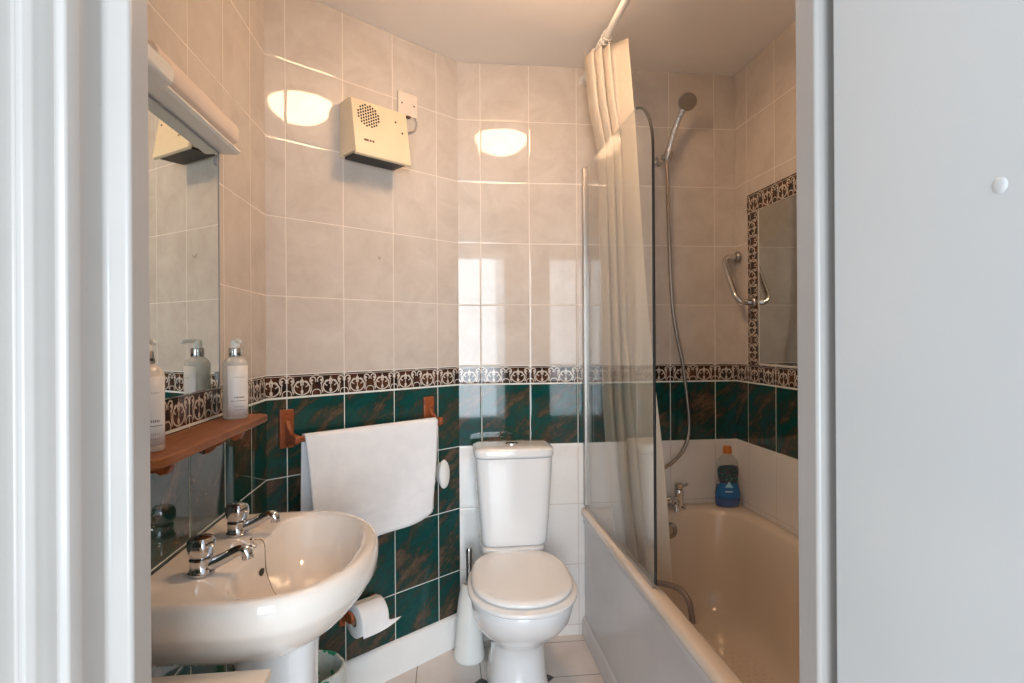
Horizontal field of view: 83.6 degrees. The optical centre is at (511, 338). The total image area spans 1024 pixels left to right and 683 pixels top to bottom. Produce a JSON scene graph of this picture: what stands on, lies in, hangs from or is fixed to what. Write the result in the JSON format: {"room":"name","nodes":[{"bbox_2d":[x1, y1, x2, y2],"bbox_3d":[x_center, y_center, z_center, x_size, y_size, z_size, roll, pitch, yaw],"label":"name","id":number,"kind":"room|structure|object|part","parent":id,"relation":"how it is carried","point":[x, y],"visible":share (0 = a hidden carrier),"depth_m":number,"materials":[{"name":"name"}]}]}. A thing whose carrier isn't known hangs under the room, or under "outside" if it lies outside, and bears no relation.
{"room":"bathroom","nodes":[
{"label":"bathroom","id":0,"kind":"room"},
{"bbox_2d":[148,0,266,676],"bbox_3d":[-0.742,0.057,1.139,0.100,2.356,1.344,0,0,-7],"label":"wall","id":1,"kind":"structure","parent":0,"point":[218,45],"depth_m":1.47,"materials":[{"name":"tile"}]},
{"bbox_2d":[148,94,220,397],"bbox_3d":[-0.687,-0.170,1.132,0.009,0.574,0.546,0,0,-7],"label":"bathroom mirror","id":2,"kind":"object","parent":1,"relation":"attached to","point":[184,200],"visible":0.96,"depth_m":1.21,"materials":[{"name":"clear glass"}]},
{"bbox_2d":[148,40,240,154],"bbox_3d":[-0.650,-0.483,1.132,0.086,0.085,0.597,0,0,-7],"label":"light","id":3,"kind":"object","parent":1,"relation":"attached to","point":[168,84],"visible":0.52,"depth_m":1.15,"materials":[{"name":"white plastic"}]},
{"bbox_3d":[-0.669,-0.465,1.145,0.050,0.013,0.567,0,0,-7],"label":"plate","id":4,"kind":"part","parent":3,"relation":"part of","materials":[{"name":"white plastic"}]},
{"bbox_2d":[150,414,266,475],"bbox_3d":[-0.642,0.229,1.182,0.104,0.074,0.585,0,0,-7],"label":"wall shelf","id":5,"kind":"object","parent":1,"relation":"attached to","point":[207,436],"visible":0.69,"depth_m":1.13,"materials":[{"name":"brown wood"}]},
{"bbox_2d":[150,338,164,452],"bbox_3d":[-0.627,0.095,0.979,0.057,0.193,0.061,0,0,-12],"label":"soap bottle","id":6,"kind":"object","parent":5,"relation":"on","point":[157,376],"visible":0.41,"depth_m":0.97,"materials":[{"name":"white plastic"}]},
{"bbox_2d":[222,338,248,419],"bbox_3d":[-0.668,0.095,1.387,0.061,0.193,0.057,0,0,7],"label":"soap bottle","id":7,"kind":"object","parent":5,"relation":"on","point":[235,405],"visible":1,"depth_m":1.36,"materials":[{"name":"white plastic"}]},
{"bbox_2d":[151,511,378,666],"bbox_3d":[-0.494,0.537,1.228,0.405,0.182,0.542,0,0,-7],"label":"basin","id":8,"kind":"object","parent":1,"relation":"attached to","point":[319,564],"visible":0.93,"depth_m":1.05,"materials":[{"name":"beige ceramic"}]},
{"bbox_2d":[186,533,253,577],"bbox_3d":[-0.558,0.409,1.095,0.122,0.073,0.049,0,0,-7],"label":"tap","id":9,"kind":"object","parent":8,"relation":"on","point":[200,548],"visible":1,"depth_m":1.08,"materials":[{"name":"silver metal"}]},
{"bbox_3d":[-0.541,0.419,1.097,0.089,0.048,0.025,0,0,-7],"label":"spout","id":10,"kind":"part","parent":9,"relation":"part of","materials":[{"name":"silver metal"}]},
{"bbox_2d":[225,501,280,536],"bbox_3d":[-0.595,0.410,1.315,0.122,0.073,0.049,0,0,-7],"label":"tap","id":11,"kind":"object","parent":8,"relation":"on","point":[237,512],"visible":1,"depth_m":1.30,"materials":[{"name":"silver metal"}]},
{"bbox_3d":[-0.578,0.419,1.317,0.089,0.048,0.025,0,0,-7],"label":"spout","id":12,"kind":"part","parent":11,"relation":"part of","materials":[{"name":"silver metal"}]},
{"bbox_2d":[249,537,276,594],"bbox_3d":[-0.514,0.501,1.230,0.108,0.149,0.018,0,0,4],"label":"chain","id":13,"kind":"object","parent":8,"relation":"on","point":[252,540],"visible":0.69,"depth_m":1.23,"materials":[{"name":"silver metal"}]},
{"bbox_2d":[264,0,459,661],"bbox_3d":[-0.526,0.055,2.089,0.772,2.356,0.100,0,0,-45],"label":"wall","id":14,"kind":"structure","parent":0,"point":[355,338],"depth_m":2.02,"materials":[{"name":"tile"}]},
{"bbox_2d":[339,593,375,626],"bbox_3d":[-0.512,0.943,1.970,0.143,0.070,0.079,0,0,-45],"label":"toilet roll holder","id":15,"kind":"object","parent":14,"relation":"attached to","point":[348,617],"visible":0.41,"depth_m":1.92,"materials":[{"name":"brown wood"}]},
{"bbox_3d":[-0.579,0.944,1.952,0.022,0.070,0.011,0,0,-45],"label":"bracket plate","id":16,"kind":"part","parent":15,"relation":"part of","materials":[{"name":"brown wood"}]},
{"bbox_3d":[-0.551,0.937,1.924,0.011,0.051,0.067,0,0,-45],"label":"bracket arm","id":17,"kind":"part","parent":15,"relation":"part of","materials":[{"name":"brown wood"}]},
{"bbox_2d":[346,594,400,638],"bbox_3d":[-0.474,0.944,1.958,0.137,0.114,0.137,0,0,-45],"label":"toilet roll","id":18,"kind":"object","parent":15,"relation":"on","point":[371,614],"visible":0.95,"depth_m":1.92,"materials":[{"name":"paper"}]},
{"bbox_2d":[279,396,442,448],"bbox_3d":[-0.492,0.284,1.987,0.601,0.122,0.089,0,0,-45],"label":"towel rail","id":19,"kind":"object","parent":14,"relation":"attached to","point":[288,438],"visible":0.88,"depth_m":1.81,"materials":[{"name":"brown wood"}]},
{"bbox_3d":[-0.717,0.285,1.820,0.046,0.122,0.011,0,0,-45],"label":"bracket plate","id":20,"kind":"part","parent":19,"relation":"part of","materials":[{"name":"brown wood"}]},
{"bbox_3d":[-0.685,0.300,1.788,0.016,0.082,0.078,0,0,-45],"label":"bracket arm","id":21,"kind":"part","parent":19,"relation":"part of","materials":[{"name":"brown wood"}]},
{"bbox_2d":[300,417,437,535],"bbox_3d":[-0.467,0.489,1.965,0.516,0.388,0.051,0,0,-45],"label":"hand towel","id":22,"kind":"object","parent":19,"relation":"hanging from","point":[383,475],"visible":0.88,"depth_m":1.95,"materials":[{"name":"white fabric"}]},
{"bbox_3d":[-0.322,0.283,2.210,0.046,0.122,0.011,0,0,-45],"label":"bracket plate","id":23,"kind":"part","parent":19,"relation":"part of","materials":[{"name":"brown wood"}]},
{"bbox_3d":[-0.290,0.298,2.178,0.016,0.082,0.078,0,0,-45],"label":"bracket arm","id":24,"kind":"part","parent":19,"relation":"part of","materials":[{"name":"brown wood"}]},
{"bbox_2d":[340,97,417,170],"bbox_3d":[-0.440,-0.724,2.030,0.312,0.223,0.109,0,0,-45],"label":"heater","id":25,"kind":"object","parent":14,"relation":"attached to","point":[371,134],"visible":1,"depth_m":1.95,"materials":[{"name":"beige plastic"}]},
{"bbox_2d":[357,104,378,127],"bbox_3d":[-0.486,-0.755,1.938,0.083,0.080,0.014,0,0,-45],"label":"grille","id":26,"kind":"object","parent":25,"relation":"attached to","point":[367,114],"depth_m":1.94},
{"bbox_2d":[345,153,403,170],"bbox_3d":[-0.475,-0.619,1.997,0.193,0.008,0.080,0,0,-45],"label":"grille","id":27,"kind":"object","parent":25,"relation":"attached to","point":[388,161],"depth_m":1.98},
{"bbox_2d":[345,613,456,682],"bbox_3d":[-0.479,1.171,2.048,0.748,0.125,0.016,0,0,-45],"label":"baseboard","id":28,"kind":"structure","parent":14,"relation":"attached to","point":[381,664],"depth_m":2.11,"materials":[{"name":"paint"}]},
{"bbox_2d":[397,90,416,118],"bbox_3d":[-0.390,-0.875,2.146,0.086,0.094,0.015,0,0,-45],"label":"switch","id":29,"kind":"object","parent":14,"relation":"attached to","point":[406,103],"visible":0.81,"depth_m":2.14,"materials":[{"name":"white plastic"}]},
{"bbox_2d":[436,460,449,488],"bbox_3d":[-0.272,0.526,2.233,0.052,0.112,0.046,0,0,-45],"label":"oval fitting","id":30,"kind":"object","parent":14,"relation":"attached to","point":[442,469],"visible":0.99,"depth_m":2.22,"materials":[{"name":"white plastic"}]},
{"bbox_2d":[384,634,603,682],"bbox_3d":[0.005,1.255,0.621,2.537,0.050,3.634,0,0,-7],"label":"floor","id":31,"kind":"structure","parent":0,"point":[568,658],"depth_m":2.14,"materials":[{"name":"tile"}]},
{"bbox_2d":[151,669,270,682],"bbox_3d":[-0.510,0.892,0.765,0.261,0.680,0.362,0,0,-7],"label":"storage unit","id":32,"kind":"object","parent":31,"relation":"on","point":[250,676],"visible":0.72,"depth_m":0.93,"materials":[{"name":"grey plastic"}]},
{"bbox_2d":[234,637,318,682],"bbox_3d":[-0.508,0.932,1.226,0.210,0.601,0.190,0,0,-7],"label":"pedestal","id":33,"kind":"object","parent":31,"relation":"on","point":[300,666],"visible":0.33,"depth_m":1.17,"materials":[{"name":"white ceramic"}]},
{"bbox_2d":[318,650,345,682],"bbox_3d":[-0.587,1.097,1.679,0.193,0.271,0.193,0,0,-7],"label":"waste bin","id":34,"kind":"object","parent":31,"relation":"on","point":[331,666],"visible":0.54,"depth_m":1.75,"materials":[{"name":"plastic"}]},
{"bbox_2d":[454,581,484,665],"bbox_3d":[-0.164,1.086,2.210,0.120,0.289,0.120,0,0,-7],"label":"toilet brush holder","id":35,"kind":"object","parent":31,"relation":"on","point":[469,644],"visible":0.74,"depth_m":2.17,"materials":[{"name":"white plastic"}]},
{"bbox_2d":[466,547,471,580],"bbox_3d":[-0.165,1.003,2.210,0.029,0.396,0.029,0,0,-7],"label":"toilet brush","id":36,"kind":"object","parent":35,"relation":"in","point":[469,549],"visible":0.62,"depth_m":2.20,"materials":[{"name":"silver metal"}]},
{"bbox_2d":[467,439,577,682],"bbox_3d":[0.020,0.817,2.026,0.364,0.825,0.642,0,0,-7],"label":"toilet","id":37,"kind":"object","parent":31,"relation":"on","point":[522,596],"visible":1,"depth_m":2.00,"materials":[{"name":"white ceramic"}]},
{"bbox_3d":[0.001,0.429,2.244,0.308,0.039,0.205,0,0,-7],"label":"cistern lid","id":38,"kind":"part","parent":37,"relation":"part of","materials":[{"name":"white ceramic"}]},
{"bbox_3d":[0.030,0.803,1.940,0.338,0.036,0.412,0,0,-7],"label":"lid","id":39,"kind":"part","parent":37,"relation":"part of","materials":[{"name":"plastic"}]},
{"bbox_3d":[0.023,1.026,2.015,0.342,0.406,0.580,0,0,-7],"label":"bowl","id":40,"kind":"part","parent":37,"relation":"part of","materials":[{"name":"white ceramic"}]},
{"bbox_3d":[0.032,0.825,1.926,0.364,0.036,0.440,0,0,-7],"label":"seat","id":41,"kind":"part","parent":37,"relation":"part of","materials":[{"name":"plastic"}]},
{"bbox_2d":[581,502,798,682],"bbox_3d":[0.724,0.961,1.579,0.683,0.530,1.692,0,0,-7],"label":"bath","id":42,"kind":"object","parent":31,"relation":"on","point":[738,568],"visible":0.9,"depth_m":2.02,"materials":[{"name":"ceramic"}]},
{"bbox_2d":[582,106,695,623],"bbox_3d":[0.363,0.016,1.926,0.068,1.450,0.923,0,0,-10],"label":"screen","id":43,"kind":"object","parent":42,"relation":"on","point":[585,243],"visible":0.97,"depth_m":2.13,"materials":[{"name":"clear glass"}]},
{"bbox_3d":[0.405,0.974,1.538,0.024,0.479,1.684,0,0,-7],"label":"panel","id":44,"kind":"part","parent":42,"relation":"part of","materials":[{"name":"plastic"}]},
{"bbox_2d":[667,482,687,512],"bbox_3d":[0.618,0.642,2.344,0.180,0.110,0.146,0,0,33],"label":"tap","id":45,"kind":"object","parent":42,"relation":"on","point":[677,501],"visible":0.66,"depth_m":2.34,"materials":[{"name":"silver metal"}]},
{"bbox_3d":[0.650,0.663,2.292,0.030,0.046,0.106,0,0,6],"label":"spout","id":46,"kind":"part","parent":45,"relation":"part of","materials":[{"name":"silver metal"}]},
{"bbox_2d":[715,445,740,506],"bbox_3d":[0.895,0.569,2.379,0.102,0.250,0.065,0,0,7],"label":"bottle","id":47,"kind":"object","parent":42,"relation":"on","point":[727,493],"visible":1,"depth_m":2.35,"materials":[{"name":"blue plastic"}]},
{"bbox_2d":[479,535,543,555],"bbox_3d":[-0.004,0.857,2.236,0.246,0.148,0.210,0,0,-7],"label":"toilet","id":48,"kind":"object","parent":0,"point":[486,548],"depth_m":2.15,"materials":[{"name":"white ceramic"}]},
{"bbox_2d":[314,0,795,75],"bbox_3d":[0.160,-1.152,1.525,1.995,0.050,1.876,0,0,-7],"label":"ceiling","id":49,"kind":"structure","parent":0,"point":[711,37],"depth_m":2.07,"materials":[{"name":"paint"}]},
{"bbox_2d":[457,62,736,640],"bbox_3d":[0.402,0.050,2.446,1.316,2.356,0.100,0,0,-7],"label":"wall","id":50,"kind":"structure","parent":0,"point":[526,138],"depth_m":2.38,"materials":[{"name":"tile"}]},
{"bbox_2d":[578,0,629,85],"bbox_3d":[0.393,-1.074,1.540,0.040,0.040,1.698,0,0,-7],"label":"rail","id":51,"kind":"object","parent":50,"relation":"attached to","point":[623,4],"visible":0.74,"depth_m":1.95,"materials":[{"name":"white plastic"}]},
{"bbox_2d":[584,29,672,600],"bbox_3d":[0.418,-0.024,2.120,0.284,2.134,0.241,0,0,-7],"label":"shower curtain","id":52,"kind":"object","parent":51,"relation":"hanging from","point":[626,346],"visible":0.91,"depth_m":2.10,"materials":[{"name":"beige fabric"}]},
{"bbox_2d":[655,150,672,166],"bbox_3d":[0.631,-0.755,2.381,0.061,0.052,0.082,0,0,-7],"label":"bracket","id":53,"kind":"object","parent":50,"relation":"attached to","point":[659,160],"visible":0.98,"depth_m":2.37,"materials":[{"name":"silver metal"}]},
{"bbox_2d":[664,92,696,468],"bbox_3d":[0.638,-0.185,2.315,0.211,1.590,0.116,0,0,-7],"label":"handset","id":54,"kind":"object","parent":53,"relation":"attached to","point":[687,101],"visible":0.89,"depth_m":2.35,"materials":[{"name":"silver metal"}]},
{"bbox_3d":[0.667,-0.833,2.337,0.028,0.201,0.095,0,0,-41],"label":"handle","id":55,"kind":"part","parent":54,"relation":"part of","materials":[{"name":"silver metal"}]},
{"bbox_2d":[734,20,798,536],"bbox_3d":[1.115,0.046,1.577,0.100,2.356,1.790,0,0,-7],"label":"wall","id":56,"kind":"structure","parent":0,"point":[765,88],"depth_m":2.23,"materials":[{"name":"tile"}]},
{"bbox_2d":[722,251,756,307],"bbox_3d":[0.925,-0.247,2.361,0.082,0.248,0.172,0,0,-7],"label":"handle","id":57,"kind":"object","parent":56,"relation":"attached to","point":[752,302],"visible":1,"depth_m":2.34,"materials":[{"name":"silver metal"}]},
{"bbox_2d":[747,210,758,364],"bbox_3d":[0.975,-0.241,2.311,0.005,0.692,0.084,0,0,-7],"label":"trim","id":58,"kind":"structure","parent":56,"relation":"attached to","point":[752,218],"depth_m":2.31,"materials":[{"name":"brown tile"}]},
{"bbox_2d":[747,173,796,213],"bbox_3d":[1.008,-0.550,2.005,0.006,0.076,0.700,0,0,-7],"label":"trim","id":59,"kind":"structure","parent":56,"relation":"attached to","point":[785,188],"depth_m":2.16,"materials":[{"name":"brown tile"}]},
{"bbox_2d":[758,195,797,367],"bbox_3d":[1.013,-0.204,1.975,0.006,0.612,0.592,0,0,-7],"label":"wall mirror","id":60,"kind":"object","parent":56,"relation":"attached to","point":[777,222],"visible":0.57,"depth_m":2.13,"materials":[{"name":"clear glass"}]},
{"bbox_3d":[0.270,0.051,0.631,1.795,2.356,0.075,0,0,-7],"label":"wall","id":61,"kind":"structure","parent":0,"visible":0},
{"bbox_2d":[0,0,150,682],"bbox_3d":[-0.430,0.233,0.533,0.123,2.000,0.111,0,0,-7],"label":"trim","id":62,"kind":"structure","parent":61,"relation":"attached to","point":[75,513],"depth_m":0.51,"materials":[{"name":"white paint"}]},
{"bbox_2d":[795,0,836,682],"bbox_3d":[0.419,0.228,0.630,0.150,2.000,0.111,0,0,-7],"label":"trim","id":63,"kind":"structure","parent":61,"relation":"attached to","point":[814,18],"depth_m":0.64,"materials":[{"name":"white paint"}]},
{"bbox_2d":[833,0,1023,682],"bbox_3d":[0.414,0.238,0.249,0.039,1.960,0.760,0,0,-7],"label":"door","id":64,"kind":"structure","parent":61,"relation":"in","point":[929,94],"depth_m":0.50,"materials":[{"name":"white paint"}]}
]}

